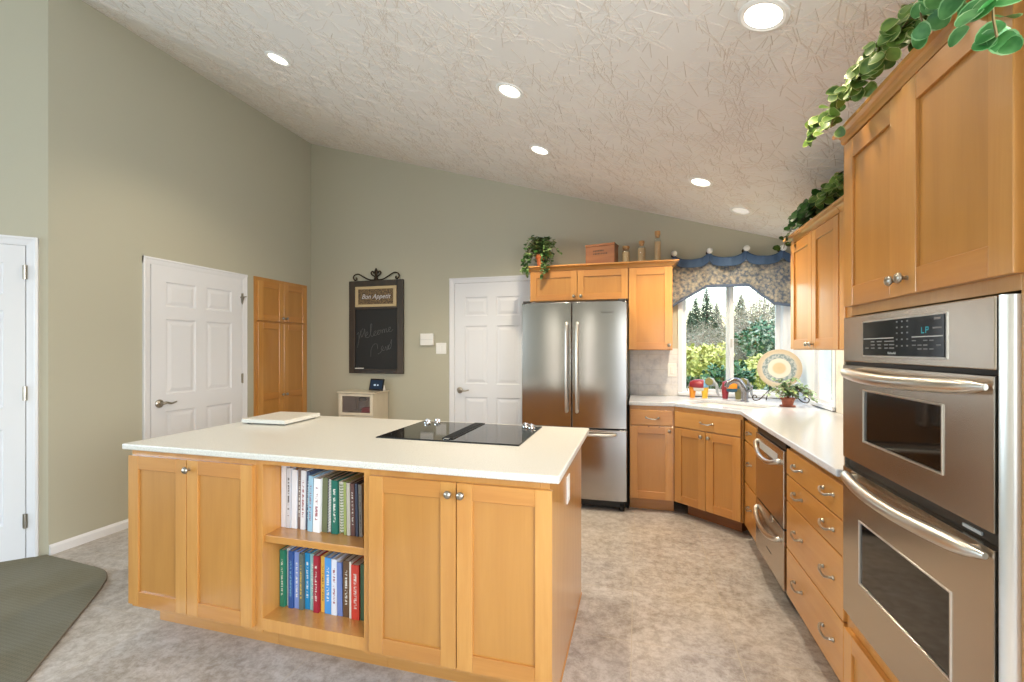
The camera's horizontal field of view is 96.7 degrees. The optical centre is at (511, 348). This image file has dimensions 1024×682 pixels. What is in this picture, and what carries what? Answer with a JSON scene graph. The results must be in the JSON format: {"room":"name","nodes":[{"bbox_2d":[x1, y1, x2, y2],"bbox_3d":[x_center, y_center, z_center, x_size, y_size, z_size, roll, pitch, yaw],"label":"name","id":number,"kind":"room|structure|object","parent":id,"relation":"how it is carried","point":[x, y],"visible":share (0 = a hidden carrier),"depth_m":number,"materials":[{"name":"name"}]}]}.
{"room":"kitchen","nodes":[
{"label":"kitchen","id":0,"kind":"room"},
{"bbox_2d":[0,0,47,555],"bbox_3d":[-3.728,-0.942,2.671,1.500,4.600,0.120,0,0,-29],"label":"wall","id":1,"kind":"structure","parent":0,"point":[23,23],"depth_m":2.94,"materials":[{"name":"beige paint"}]},
{"bbox_2d":[0,234,38,561],"bbox_3d":[-3.479,0.319,2.730,0.920,2.078,0.024,0,0,-30],"label":"door","id":2,"kind":"structure","parent":1,"relation":"in","point":[19,255],"depth_m":2.91,"materials":[{"name":"white wood"}]},
{"bbox_2d":[48,0,310,554],"bbox_3d":[-2.764,-0.642,4.228,0.120,4.000,2.640,0,0,16],"label":"wall","id":3,"kind":"structure","parent":0,"point":[148,155],"depth_m":3.42,"materials":[{"name":"beige paint"}]},
{"bbox_2d":[49,519,127,554],"bbox_3d":[-2.959,1.325,3.273,0.014,0.067,0.586,0,0,16],"label":"baseboard","id":4,"kind":"structure","parent":3,"relation":"attached to","point":[81,539],"depth_m":3.19,"materials":[{"name":"white wood"}]},
{"bbox_2d":[142,255,247,439],"bbox_3d":[-2.725,0.315,4.018,0.066,2.086,0.980,0,0,16],"label":"door","id":5,"kind":"structure","parent":3,"relation":"in","point":[195,318],"depth_m":3.93,"materials":[{"name":"white wood"}]},
{"bbox_2d":[27,492,839,681],"bbox_3d":[-2.148,1.408,1.310,7.760,0.100,7.976,0,0,16],"label":"floor","id":6,"kind":"structure","parent":0,"point":[676,595],"depth_m":2.18,"materials":[{"name":"stone"}]},
{"bbox_2d":[0,555,107,681],"bbox_3d":[-3.893,1.352,0.511,4.585,0.012,5.204,0,0,16],"label":"carpet","id":7,"kind":"object","parent":6,"relation":"on","point":[42,597],"visible":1,"depth_m":2.38,"materials":[{"name":"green carpet"}]},
{"bbox_2d":[128,450,278,643],"bbox_3d":[-1.336,0.915,2.485,0.719,0.886,0.981,0,0,16],"label":"base cabinet","id":8,"kind":"object","parent":6,"relation":"on","point":[192,518],"visible":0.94,"depth_m":2.04,"materials":[{"name":"brown wood"}]},
{"bbox_2d":[254,276,306,415],"bbox_3d":[-2.472,0.313,4.937,0.063,2.090,0.752,0,0,16],"label":"pantry cabinet","id":9,"kind":"object","parent":6,"relation":"on","point":[280,307],"visible":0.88,"depth_m":4.89,"materials":[{"name":"brown wood"}]},
{"bbox_2d":[256,460,387,666],"bbox_3d":[-0.710,0.915,2.338,0.562,0.886,0.930,0,0,16],"label":"bookcase","id":10,"kind":"object","parent":6,"relation":"on","point":[321,632],"visible":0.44,"depth_m":1.96,"materials":[{"name":"brown wood"}]},
{"bbox_2d":[280,545,290,606],"bbox_3d":[-1.005,1.030,2.137,0.024,0.254,0.200,0,0,16],"label":"book","id":11,"kind":"object","parent":10,"relation":"in","point":[283,552],"visible":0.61,"depth_m":2.04,"materials":[{"name":"teal paper"}]},
{"bbox_2d":[281,466,290,526],"bbox_3d":[-1.002,0.666,2.147,0.026,0.276,0.200,0,0,15],"label":"book","id":12,"kind":"object","parent":10,"relation":"on","point":[283,468],"visible":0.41,"depth_m":2.05,"materials":[{"name":"white paper"}]},
{"bbox_2d":[286,467,297,527],"bbox_3d":[-0.976,0.670,2.137,0.022,0.268,0.200,1,0,15],"label":"book","id":13,"kind":"object","parent":10,"relation":"on","point":[289,469],"visible":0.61,"depth_m":2.04,"materials":[{"name":"grey paper"}]},
{"bbox_2d":[288,546,300,608],"bbox_3d":[-0.960,1.030,2.125,0.024,0.254,0.200,0,0,16],"label":"book","id":14,"kind":"object","parent":10,"relation":"in","point":[290,552],"visible":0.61,"depth_m":2.03,"materials":[{"name":"blue paper"}]},
{"bbox_2d":[291,467,299,528],"bbox_3d":[-0.948,0.673,2.132,0.027,0.262,0.200,1,0,15],"label":"book","id":15,"kind":"object","parent":10,"relation":"on","point":[294,509],"visible":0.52,"depth_m":2.04,"materials":[{"name":"white paper"}]},
{"bbox_2d":[294,547,306,608],"bbox_3d":[-0.932,1.031,2.123,0.024,0.252,0.200,0,0,16],"label":"book","id":16,"kind":"object","parent":10,"relation":"in","point":[296,553],"visible":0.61,"depth_m":2.03,"materials":[{"name":"blue paper"}]},
{"bbox_2d":[298,467,306,528],"bbox_3d":[-0.922,0.669,2.128,0.016,0.270,0.200,1,0,15],"label":"book","id":17,"kind":"object","parent":10,"relation":"on","point":[300,468],"visible":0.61,"depth_m":2.03,"materials":[{"name":"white paper"}]},
{"bbox_2d":[299,548,311,609],"bbox_3d":[-0.909,1.033,2.112,0.019,0.248,0.200,0,0,16],"label":"book","id":18,"kind":"object","parent":10,"relation":"in","point":[302,554],"visible":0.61,"depth_m":2.02,"materials":[{"name":"grey paper"}]},
{"bbox_2d":[300,468,314,529],"bbox_3d":[-0.901,0.673,2.117,0.024,0.262,0.200,1,0,15],"label":"book","id":19,"kind":"object","parent":10,"relation":"on","point":[303,472],"visible":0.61,"depth_m":2.02,"materials":[{"name":"white paper"}]},
{"bbox_2d":[305,549,316,609],"bbox_3d":[-0.882,1.032,2.117,0.024,0.250,0.200,0,0,16],"label":"book","id":20,"kind":"object","parent":10,"relation":"in","point":[307,554],"visible":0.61,"depth_m":2.02,"materials":[{"name":"blue paper"}]},
{"bbox_2d":[306,469,324,529],"bbox_3d":[-0.879,0.675,2.115,0.014,0.258,0.200,1,0,15],"label":"book","id":21,"kind":"object","parent":10,"relation":"on","point":[313,471],"visible":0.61,"depth_m":2.02,"materials":[{"name":"blue paper"}]},
{"bbox_2d":[310,549,321,609],"bbox_3d":[-0.856,1.033,2.109,0.023,0.248,0.200,0,0,16],"label":"book","id":22,"kind":"object","parent":10,"relation":"in","point":[312,554],"visible":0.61,"depth_m":2.01,"materials":[{"name":"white paper"}]},
{"bbox_2d":[307,469,332,531],"bbox_3d":[-0.860,0.682,2.097,0.024,0.244,0.200,1,0,15],"label":"book","id":23,"kind":"object","parent":10,"relation":"on","point":[311,477],"visible":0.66,"depth_m":2.00,"materials":[{"name":"blue paper"}]},
{"bbox_2d":[313,550,327,612],"bbox_3d":[-0.833,1.033,2.090,0.025,0.248,0.200,0,0,16],"label":"book","id":24,"kind":"object","parent":10,"relation":"in","point":[317,557],"visible":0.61,"depth_m":2.00,"materials":[{"name":"red paper"}]},
{"bbox_2d":[313,470,339,532],"bbox_3d":[-0.828,0.686,2.087,0.034,0.236,0.200,2,0,15],"label":"book","id":25,"kind":"object","parent":10,"relation":"on","point":[318,481],"visible":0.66,"depth_m":1.99,"materials":[{"name":"white paper"}]},
{"bbox_2d":[321,551,333,611],"bbox_3d":[-0.804,1.035,2.096,0.021,0.244,0.200,0,0,16],"label":"book","id":26,"kind":"object","parent":10,"relation":"in","point":[323,556],"visible":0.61,"depth_m":2.00,"materials":[{"name":"orange paper"}]},
{"bbox_2d":[325,552,340,613],"bbox_3d":[-0.777,1.035,2.082,0.032,0.244,0.200,0,0,16],"label":"book","id":27,"kind":"object","parent":10,"relation":"in","point":[329,557],"visible":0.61,"depth_m":1.99,"materials":[{"name":"blue paper"}]},
{"bbox_2d":[322,471,345,531],"bbox_3d":[-0.792,0.685,2.090,0.029,0.238,0.200,1,0,15],"label":"book","id":28,"kind":"object","parent":10,"relation":"on","point":[325,479],"visible":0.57,"depth_m":1.99,"materials":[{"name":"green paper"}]},
{"bbox_2d":[327,471,351,532],"bbox_3d":[-0.769,0.686,2.075,0.023,0.236,0.208,1,0,15],"label":"book","id":29,"kind":"object","parent":10,"relation":"on","point":[346,472],"visible":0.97,"depth_m":1.99,"materials":[{"name":"grey paper"}]},
{"bbox_2d":[331,553,348,615],"bbox_3d":[-0.746,1.036,2.072,0.026,0.242,0.200,0,0,16],"label":"book","id":30,"kind":"object","parent":10,"relation":"in","point":[340,556],"visible":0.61,"depth_m":1.98,"materials":[{"name":"white paper"}]},
{"bbox_2d":[337,554,350,615],"bbox_3d":[-0.721,1.042,2.067,0.025,0.231,0.200,-2,0,15],"label":"book","id":31,"kind":"object","parent":10,"relation":"in","point":[340,563],"visible":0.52,"depth_m":1.97,"materials":[{"name":"blue paper"}]},
{"bbox_2d":[331,472,359,533],"bbox_3d":[-0.744,0.688,2.069,0.031,0.232,0.200,0,0,15],"label":"book","id":32,"kind":"object","parent":10,"relation":"on","point":[335,528],"visible":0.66,"depth_m":1.98,"materials":[{"name":"teal paper"}]},
{"bbox_2d":[343,554,357,617],"bbox_3d":[-0.688,1.036,2.058,0.030,0.242,0.200,0,0,16],"label":"book","id":33,"kind":"object","parent":10,"relation":"in","point":[347,560],"visible":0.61,"depth_m":1.96,"materials":[{"name":"brown paper"}]},
{"bbox_2d":[339,472,363,532],"bbox_3d":[-0.714,0.691,2.067,0.026,0.226,0.208,-1,0,15],"label":"book","id":34,"kind":"object","parent":10,"relation":"on","point":[341,496],"visible":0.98,"depth_m":1.98,"materials":[{"name":"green paper"}]},
{"bbox_2d":[343,473,363,534],"bbox_3d":[-0.694,0.690,2.060,0.012,0.228,0.200,-1,0,15],"label":"book","id":35,"kind":"object","parent":10,"relation":"on","point":[353,478],"visible":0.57,"depth_m":1.96,"materials":[{"name":"green paper"}]},
{"bbox_2d":[346,475,363,535],"bbox_3d":[-0.677,0.691,2.054,0.017,0.226,0.200,-1,0,15],"label":"book","id":36,"kind":"object","parent":10,"relation":"on","point":[348,503],"visible":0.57,"depth_m":1.96,"materials":[{"name":"beige paper"}]},
{"bbox_2d":[349,555,362,618],"bbox_3d":[-0.667,1.036,2.049,0.009,0.242,0.200,0,0,16],"label":"book","id":37,"kind":"object","parent":10,"relation":"in","point":[352,561],"visible":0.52,"depth_m":1.95,"materials":[{"name":"beige paper"}]},
{"bbox_2d":[350,477,363,535],"bbox_3d":[-0.657,0.692,2.048,0.019,0.224,0.200,-1,0,15],"label":"book","id":38,"kind":"object","parent":10,"relation":"on","point":[352,485],"visible":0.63,"depth_m":1.95,"materials":[{"name":"red paper"}]},
{"bbox_2d":[351,556,363,619],"bbox_3d":[-0.643,1.041,2.038,0.038,0.233,0.200,0,0,15],"label":"book","id":39,"kind":"object","parent":10,"relation":"in","point":[355,567],"visible":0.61,"depth_m":1.94,"materials":[{"name":"red paper"}]},
{"bbox_2d":[355,479,363,536],"bbox_3d":[-0.639,0.691,2.044,0.012,0.226,0.200,-1,0,15],"label":"book","id":40,"kind":"object","parent":10,"relation":"on","point":[361,481],"visible":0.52,"depth_m":1.95,"materials":[{"name":"blue paper"}]},
{"bbox_2d":[358,482,363,536],"bbox_3d":[-0.622,0.693,2.041,0.016,0.222,0.200,-1,0,15],"label":"book","id":41,"kind":"object","parent":10,"relation":"on","point":[360,486],"visible":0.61,"depth_m":1.95,"materials":[{"name":"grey paper"}]},
{"bbox_2d":[360,562,363,620],"bbox_3d":[-0.608,1.038,2.032,0.024,0.239,0.200,0,0,16],"label":"book","id":42,"kind":"object","parent":10,"relation":"in","point":[361,564],"visible":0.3,"depth_m":1.94,"materials":[{"name":"green paper"}]},
{"bbox_2d":[337,389,389,418],"bbox_3d":[-1.638,0.911,5.001,0.461,0.894,0.337,0,0,16],"label":"base cabinet","id":43,"kind":"object","parent":6,"relation":"on","point":[377,401],"visible":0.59,"depth_m":4.93,"materials":[{"name":"beige wood"}]},
{"bbox_2d":[369,379,384,390],"bbox_3d":[-1.486,0.399,5.040,0.200,0.130,0.075,0,0,27],"label":"smart display","id":44,"kind":"object","parent":43,"relation":"on","point":[375,384],"visible":1,"depth_m":5.01,"materials":[{"name":"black plastic"}]},
{"bbox_2d":[369,447,581,681],"bbox_3d":[-0.091,0.915,2.140,0.735,0.886,0.981,0,0,16],"label":"base cabinet","id":45,"kind":"object","parent":6,"relation":"on","point":[472,579],"visible":0.98,"depth_m":1.70,"materials":[{"name":"brown wood"}]},
{"bbox_2d":[122,416,588,483],"bbox_3d":[-0.697,0.457,2.334,2.064,0.028,1.003,0,0,16],"label":"countertop","id":46,"kind":"structure","parent":45,"relation":"on","point":[546,456],"depth_m":2.03,"materials":[{"name":"white stone"}]},
{"bbox_2d":[242,411,319,424],"bbox_3d":[-1.414,0.427,2.805,0.296,0.030,0.324,0,0,12],"label":"cutting board","id":47,"kind":"object","parent":46,"relation":"on","point":[284,418],"visible":1,"depth_m":2.73,"materials":[{"name":"white plastic"}]},
{"bbox_2d":[376,418,541,445],"bbox_3d":[-0.254,0.427,2.412,0.736,0.030,0.516,0,0,16],"label":"cooktop","id":48,"kind":"object","parent":46,"relation":"in","point":[427,430],"visible":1,"depth_m":2.34,"materials":[{"name":"black glass"}]},
{"bbox_2d":[442,423,484,438],"bbox_3d":[-0.249,0.433,2.428,0.060,0.008,0.465,0,0,15],"label":"downdraft vent","id":49,"kind":"object","parent":48,"relation":"attached to","point":[465,430],"depth_m":2.39,"materials":[{"name":"black metal"}]},
{"bbox_2d":[522,298,627,510],"bbox_3d":[0.593,0.472,4.145,0.892,1.772,0.734,0,0,16],"label":"refrigerator","id":50,"kind":"object","parent":6,"relation":"on","point":[575,354],"visible":0.91,"depth_m":3.83,"materials":[{"name":"grey metal"}]},
{"bbox_2d":[630,405,673,510],"bbox_3d":[1.233,0.915,4.041,0.357,0.885,0.636,0,0,16],"label":"base cabinet","id":51,"kind":"object","parent":6,"relation":"on","point":[651,427],"visible":0.98,"depth_m":3.78,"materials":[{"name":"brown wood"}]},
{"bbox_2d":[627,398,629,508],"bbox_3d":[1.060,0.918,4.135,0.012,0.880,0.556,0,0,16],"label":"trim","id":52,"kind":"structure","parent":51,"relation":"attached to","point":[628,405],"depth_m":3.87,"materials":[{"name":"black"}]},
{"bbox_2d":[629,395,843,476],"bbox_3d":[1.471,0.458,2.954,1.406,0.030,2.616,0,0,16],"label":"countertop","id":53,"kind":"structure","parent":51,"relation":"on","point":[816,432],"depth_m":2.85,"materials":[{"name":"white stone"}]},
{"bbox_2d":[687,377,719,397],"bbox_3d":[1.716,0.351,4.083,0.273,0.184,0.108,0,0,28],"label":"elephant figurine","id":54,"kind":"object","parent":53,"relation":"on","point":[699,385],"visible":1,"depth_m":4.06,"materials":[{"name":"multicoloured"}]},
{"bbox_2d":[699,402,761,420],"bbox_3d":[1.746,0.556,3.670,0.380,0.164,0.610,0,0,-34],"label":"sink","id":55,"kind":"object","parent":53,"relation":"in","point":[717,404],"visible":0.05,"depth_m":3.83,"materials":[{"name":"white"}]},
{"bbox_2d":[720,378,753,398],"bbox_3d":[1.973,0.351,3.996,0.273,0.184,0.108,0,0,28],"label":"elephant figurine","id":56,"kind":"object","parent":53,"relation":"on","point":[733,387],"visible":0.57,"depth_m":3.97,"materials":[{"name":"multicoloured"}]},
{"bbox_2d":[724,378,752,401],"bbox_3d":[1.893,0.343,3.815,0.222,0.199,0.080,0,0,16],"label":"faucet","id":57,"kind":"object","parent":53,"relation":"on","point":[744,389],"visible":1,"depth_m":3.79,"materials":[{"name":"silver metal"}]},
{"bbox_2d":[752,386,809,402],"bbox_3d":[2.229,0.310,3.786,0.408,0.264,0.177,0,0,29],"label":"plate stand","id":58,"kind":"object","parent":53,"relation":"on","point":[769,386],"visible":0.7,"depth_m":3.79,"materials":[{"name":"brown metal"}]},
{"bbox_2d":[757,349,802,387],"bbox_3d":[2.224,0.163,3.788,0.327,0.317,0.091,0,0,30],"label":"decorative plate","id":59,"kind":"object","parent":58,"relation":"on","point":[777,364],"visible":0.92,"depth_m":3.79,"materials":[{"name":"ceramic"}]},
{"bbox_2d":[763,377,817,406],"bbox_3d":[2.109,0.326,3.437,0.315,0.233,0.291,0,0,-28],"label":"potted plant","id":60,"kind":"object","parent":53,"relation":"on","point":[791,390],"visible":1,"depth_m":3.45,"materials":[{"name":"green plant"}]},
{"bbox_2d":[675,407,747,531],"bbox_3d":[1.683,0.915,3.627,0.551,0.885,0.571,0,0,-34],"label":"base cabinet","id":61,"kind":"object","parent":6,"relation":"on","point":[709,445],"visible":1,"depth_m":3.46,"materials":[{"name":"brown wood"}]},
{"bbox_2d":[745,419,757,541],"bbox_3d":[1.879,0.915,2.989,0.630,0.885,0.355,0,0,16],"label":"base cabinet","id":62,"kind":"object","parent":6,"relation":"on","point":[751,428],"visible":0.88,"depth_m":3.06,"materials":[{"name":"brown wood"}]},
{"bbox_2d":[753,426,790,591],"bbox_3d":[1.730,0.917,2.538,0.627,0.881,0.575,0,0,16],"label":"dishwasher","id":63,"kind":"object","parent":6,"relation":"on","point":[770,508],"visible":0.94,"depth_m":2.52,"materials":[{"name":"silver metal"}]},
{"bbox_2d":[787,448,847,681],"bbox_3d":[1.582,0.915,1.919,0.630,0.885,0.680,0,0,16],"label":"base cabinet","id":64,"kind":"object","parent":6,"relation":"on","point":[814,494],"visible":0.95,"depth_m":1.92,"materials":[{"name":"brown wood"}]},
{"bbox_2d":[832,0,1023,681],"bbox_3d":[1.371,0.282,1.176,0.650,2.152,0.932,0,0,16],"label":"tall cabinet","id":65,"kind":"object","parent":6,"relation":"on","point":[934,156],"visible":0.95,"depth_m":1.15,"materials":[{"name":"brown wood"}]},
{"bbox_2d":[803,0,1023,146],"bbox_3d":[1.209,-0.749,1.280,0.466,0.410,1.049,0,0,16],"label":"trailing plant","id":66,"kind":"object","parent":65,"relation":"on","point":[917,21],"visible":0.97,"depth_m":1.21,"materials":[{"name":"green plant"}]},
{"bbox_2d":[840,294,1021,681],"bbox_3d":[1.328,0.428,1.211,0.636,1.076,0.749,0,0,16],"label":"double oven","id":67,"kind":"object","parent":65,"relation":"in","point":[931,475],"visible":1,"depth_m":1.11,"materials":[{"name":"silver metal"}]},
{"bbox_2d":[82,0,917,238],"bbox_3d":[-2.148,-2.102,1.310,7.760,2.386,7.976,0,0,16],"label":"ceiling","id":68,"kind":"structure","parent":0,"point":[630,101],"depth_m":2.69,"materials":[{"name":"white paint"}]},
{"bbox_2d":[264,51,290,66],"bbox_3d":[-1.655,-2.049,3.219,0.168,0.054,0.175,0,0,21],"label":"ceiling light","id":69,"kind":"object","parent":68,"relation":"attached to","point":[275,57],"visible":1,"depth_m":3.21,"materials":[{"name":"white plastic"}]},
{"bbox_2d":[496,82,523,98],"bbox_3d":[-0.014,-1.550,2.738,0.168,0.054,0.175,0,0,21],"label":"ceiling light","id":70,"kind":"object","parent":68,"relation":"attached to","point":[511,91],"visible":1,"depth_m":2.73,"materials":[{"name":"white plastic"}]},
{"bbox_2d":[529,145,550,154],"bbox_3d":[0.217,-1.548,3.551,0.168,0.054,0.175,0,0,21],"label":"ceiling light","id":71,"kind":"object","parent":68,"relation":"attached to","point":[537,149],"visible":1,"depth_m":3.54,"materials":[{"name":"white glass"}]},
{"bbox_2d":[688,177,713,186],"bbox_3d":[1.367,-1.205,3.295,0.168,0.054,0.175,0,0,21],"label":"ceiling light","id":72,"kind":"object","parent":68,"relation":"attached to","point":[696,181],"visible":1,"depth_m":3.28,"materials":[{"name":"white plastic"}]},
{"bbox_2d":[729,206,752,214],"bbox_3d":[1.827,-1.102,3.634,0.168,0.054,0.175,0,0,21],"label":"ceiling light","id":73,"kind":"object","parent":68,"relation":"attached to","point":[738,210],"visible":1,"depth_m":3.62,"materials":[{"name":"white plastic"}]},
{"bbox_2d":[737,0,790,32],"bbox_3d":[0.910,-1.205,1.647,0.168,0.054,0.175,0,0,21],"label":"ceiling light","id":74,"kind":"object","parent":68,"relation":"attached to","point":[760,16],"visible":1,"depth_m":1.64,"materials":[{"name":"white plastic"}]},
{"bbox_2d":[311,144,790,491],"bbox_3d":[0.081,-0.576,4.768,5.313,3.868,0.120,0,0,16],"label":"wall","id":75,"kind":"structure","parent":0,"point":[430,227],"depth_m":4.99,"materials":[{"name":"beige paint"}]},
{"bbox_2d":[349,268,403,373],"bbox_3d":[-1.535,-0.315,5.127,0.688,1.190,0.050,0,0,16],"label":"chalkboard","id":76,"kind":"object","parent":75,"relation":"attached to","point":[376,306],"visible":1,"depth_m":5.12,"materials":[{"name":"black stone"}]},
{"bbox_2d":[420,333,433,344],"bbox_3d":[-0.927,-0.101,4.968,0.156,0.130,0.033,0,0,16],"label":"thermostat","id":77,"kind":"object","parent":75,"relation":"attached to","point":[425,338],"visible":1,"depth_m":4.95,"materials":[{"name":"white plastic"}]},
{"bbox_2d":[449,275,529,424],"bbox_3d":[-0.217,0.301,4.754,0.960,2.114,0.066,0,0,16],"label":"door","id":78,"kind":"structure","parent":75,"relation":"in","point":[485,313],"depth_m":4.79,"materials":[{"name":"white wood"}]},
{"bbox_2d":[528,261,628,302],"bbox_3d":[0.624,-0.609,4.353,0.955,0.333,0.381,0,0,16],"label":"upper cabinet","id":79,"kind":"object","parent":75,"relation":"attached to","point":[609,281],"visible":0.94,"depth_m":4.18,"materials":[{"name":"brown wood"}]},
{"bbox_2d":[520,235,561,278],"bbox_3d":[0.275,-0.864,4.346,0.334,0.442,0.383,0,0,40],"label":"ivy","id":80,"kind":"object","parent":79,"relation":"on","point":[540,248],"visible":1,"depth_m":4.29,"materials":[{"name":"green plant"}]},
{"bbox_2d":[535,254,546,265],"bbox_3d":[0.278,-0.833,4.346,0.108,0.115,0.108,0,0,15],"label":"pot","id":81,"kind":"object","parent":79,"relation":"on","point":[538,257],"depth_m":4.31,"materials":[{"name":"orange ceramic"}]},
{"bbox_2d":[585,242,618,263],"bbox_3d":[0.836,-0.869,4.231,0.276,0.186,0.146,0,0,28],"label":"wooden box","id":82,"kind":"object","parent":79,"relation":"on","point":[603,252],"visible":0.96,"depth_m":4.17,"materials":[{"name":"brown wood"}]},
{"bbox_2d":[628,259,678,349],"bbox_3d":[1.288,-0.381,4.166,0.424,0.788,0.376,0,0,16],"label":"upper cabinet","id":83,"kind":"object","parent":75,"relation":"attached to","point":[650,281],"visible":0.98,"depth_m":4.03,"materials":[{"name":"brown wood"}]},
{"bbox_2d":[637,240,645,260],"bbox_3d":[1.181,-0.878,4.145,0.074,0.205,0.074,0,0,16],"label":"jar","id":84,"kind":"object","parent":83,"relation":"on","point":[641,251],"visible":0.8,"depth_m":4.12,"materials":[{"name":"clear glass"}]},
{"bbox_2d":[654,231,660,259],"bbox_3d":[1.314,-0.918,4.108,0.058,0.285,0.058,0,0,16],"label":"jar","id":85,"kind":"object","parent":83,"relation":"on","point":[657,245],"visible":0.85,"depth_m":4.09,"materials":[{"name":"clear glass"}]},
{"bbox_2d":[630,348,677,395],"bbox_3d":[1.354,0.221,4.348,0.435,0.445,0.008,0,0,16],"label":"backsplash","id":86,"kind":"structure","parent":75,"relation":"attached to","point":[648,368],"depth_m":4.34,"materials":[{"name":"tile"}]},
{"bbox_2d":[678,258,788,397],"bbox_3d":[2.020,-0.187,4.206,0.925,1.250,0.134,0,0,16],"label":"window","id":87,"kind":"structure","parent":75,"relation":"in","point":[781,312],"depth_m":4.22,"materials":[{"name":"white plastic"}]},
{"bbox_3d":[1.504,-0.877,4.234,0.054,0.053,0.147,0,0,15],"label":"handle","id":88,"kind":"object","parent":75,"relation":"attached to","visible":0},
{"bbox_2d":[672,250,790,306],"bbox_3d":[1.969,-0.628,4.103,0.993,0.521,0.117,0,0,16],"label":"valance","id":89,"kind":"object","parent":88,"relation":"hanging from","point":[769,276],"visible":0.94,"depth_m":4.06,"materials":[{"name":"blue fabric"}]},
{"bbox_2d":[808,350,836,412],"bbox_3d":[1.530,0.178,0.279,0.120,2.360,7.756,0,0,16],"label":"wall","id":90,"kind":"structure","parent":0,"point":[831,350],"depth_m":3.53,"materials":[{"name":"beige paint"}]},
{"bbox_2d":[794,350,811,403],"bbox_3d":[2.443,-0.184,3.818,0.012,1.255,0.445,0,0,16],"label":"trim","id":91,"kind":"structure","parent":90,"relation":"attached to","point":[805,356],"depth_m":3.75,"materials":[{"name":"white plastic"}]},
{"bbox_2d":[783,204,842,349],"bbox_3d":[1.937,-0.369,2.692,0.377,0.755,0.816,0,0,16],"label":"upper cabinet","id":92,"kind":"object","parent":90,"relation":"attached to","point":[814,245],"visible":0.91,"depth_m":2.64,"materials":[{"name":"brown wood"}]},
{"bbox_2d":[772,171,843,250],"bbox_3d":[1.796,-0.786,2.618,0.318,0.253,0.930,0,0,16],"label":"trailing plant","id":93,"kind":"object","parent":92,"relation":"on","point":[830,192],"visible":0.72,"depth_m":2.54,"materials":[{"name":"green plant"}]},
{"bbox_2d":[810,350,835,410],"bbox_3d":[2.365,-0.190,3.381,0.130,1.255,0.430,0,0,16],"label":"window","id":94,"kind":"structure","parent":90,"relation":"in","point":[821,359],"depth_m":3.53,"materials":[{"name":"white glass"}]},
{"bbox_2d":[832,195,847,349],"bbox_3d":[1.725,-0.369,1.925,0.377,0.755,0.766,0,0,16],"label":"upper cabinet","id":95,"kind":"object","parent":90,"relation":"attached to","point":[839,203],"visible":0.02,"depth_m":2.30,"materials":[{"name":"brown wood"}]},
{"bbox_2d":[836,350,843,413],"bbox_3d":[2.036,0.226,2.341,0.008,0.435,1.740,0,0,16],"label":"backsplash","id":96,"kind":"structure","parent":90,"relation":"attached to","point":[839,353],"depth_m":3.13,"materials":[{"name":"beige tile"}]},
{"label":"outside","id":97,"kind":"structure","parent":0,"visible":0},
{"bbox_3d":[20.326,2.108,35.873,100.000,0.300,100.000,0,0,15],"label":"ground","id":98,"kind":"structure","parent":97,"visible":0},
{"bbox_2d":[686,311,698,342],"bbox_3d":[11.359,-0.047,28.998,3.934,4.526,3.577,0,0,16],"label":"conifer tree","id":99,"kind":"object","parent":98,"relation":"on","point":[690,314],"visible":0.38,"depth_m":28.86,"materials":[{"name":"green plant"}]},
{"bbox_2d":[686,297,707,341],"bbox_3d":[13.639,-0.819,33.597,3.737,5.698,3.784,0,0,16],"label":"conifer tree","id":100,"kind":"object","parent":98,"relation":"on","point":[698,318],"visible":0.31,"depth_m":33.41,"materials":[{"name":"green plant"}]},
{"bbox_2d":[686,319,725,355],"bbox_3d":[10.315,0.150,24.575,3.236,3.620,3.080,0,0,20],"label":"bare tree","id":101,"kind":"object","parent":98,"relation":"on","point":[711,336],"visible":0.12,"depth_m":24.32,"materials":[{"name":"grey plant"}]},
{"bbox_2d":[686,340,734,378],"bbox_3d":[3.691,0.897,8.749,1.148,2.121,1.027,0,0,16],"label":"shrub","id":102,"kind":"object","parent":98,"relation":"on","point":[699,361],"visible":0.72,"depth_m":8.58,"materials":[{"name":"green plant"}]},
{"bbox_2d":[700,288,722,342],"bbox_3d":[15.084,-1.357,35.281,4.160,6.631,4.090,0,0,35],"label":"conifer tree","id":103,"kind":"object","parent":98,"relation":"on","point":[707,317],"visible":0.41,"depth_m":35.02,"materials":[{"name":"green plant"}]},
{"bbox_2d":[686,328,738,386],"bbox_3d":[6.500,0.596,15.781,3.108,2.731,3.146,0,0,-19],"label":"bare tree","id":104,"kind":"object","parent":98,"relation":"on","point":[690,342],"visible":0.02,"depth_m":15.56,"materials":[{"name":"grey plant"}]},
{"bbox_2d":[700,360,757,389],"bbox_3d":[3.567,1.070,7.515,0.869,1.775,0.760,0,0,30],"label":"shrub","id":105,"kind":"object","parent":98,"relation":"on","point":[719,377],"visible":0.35,"depth_m":7.40,"materials":[{"name":"green plant"}]},
{"bbox_2d":[703,287,774,352],"bbox_3d":[10.662,-0.726,19.801,4.312,5.371,4.231,0,0,45],"label":"bare tree","id":106,"kind":"object","parent":98,"relation":"on","point":[760,297],"visible":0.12,"depth_m":19.85,"materials":[{"name":"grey plant"}]},
{"bbox_2d":[714,296,774,389],"bbox_3d":[7.819,0.140,13.983,2.996,3.641,3.324,0,0,4],"label":"bare tree","id":107,"kind":"object","parent":98,"relation":"on","point":[738,355],"visible":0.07,"depth_m":14.04,"materials":[{"name":"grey plant"}]},
{"bbox_2d":[725,353,769,389],"bbox_3d":[5.042,1.025,9.709,1.312,1.866,1.038,0,0,41],"label":"shrub","id":108,"kind":"object","parent":98,"relation":"on","point":[750,362],"visible":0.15,"depth_m":9.49,"materials":[{"name":"green plant"}]},
{"bbox_2d":[734,316,774,359],"bbox_3d":[6.124,0.577,11.138,1.153,2.763,1.444,0,0,6],"label":"shrub","id":109,"kind":"object","parent":98,"relation":"on","point":[754,336],"visible":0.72,"depth_m":10.92,"materials":[{"name":"green plant"}]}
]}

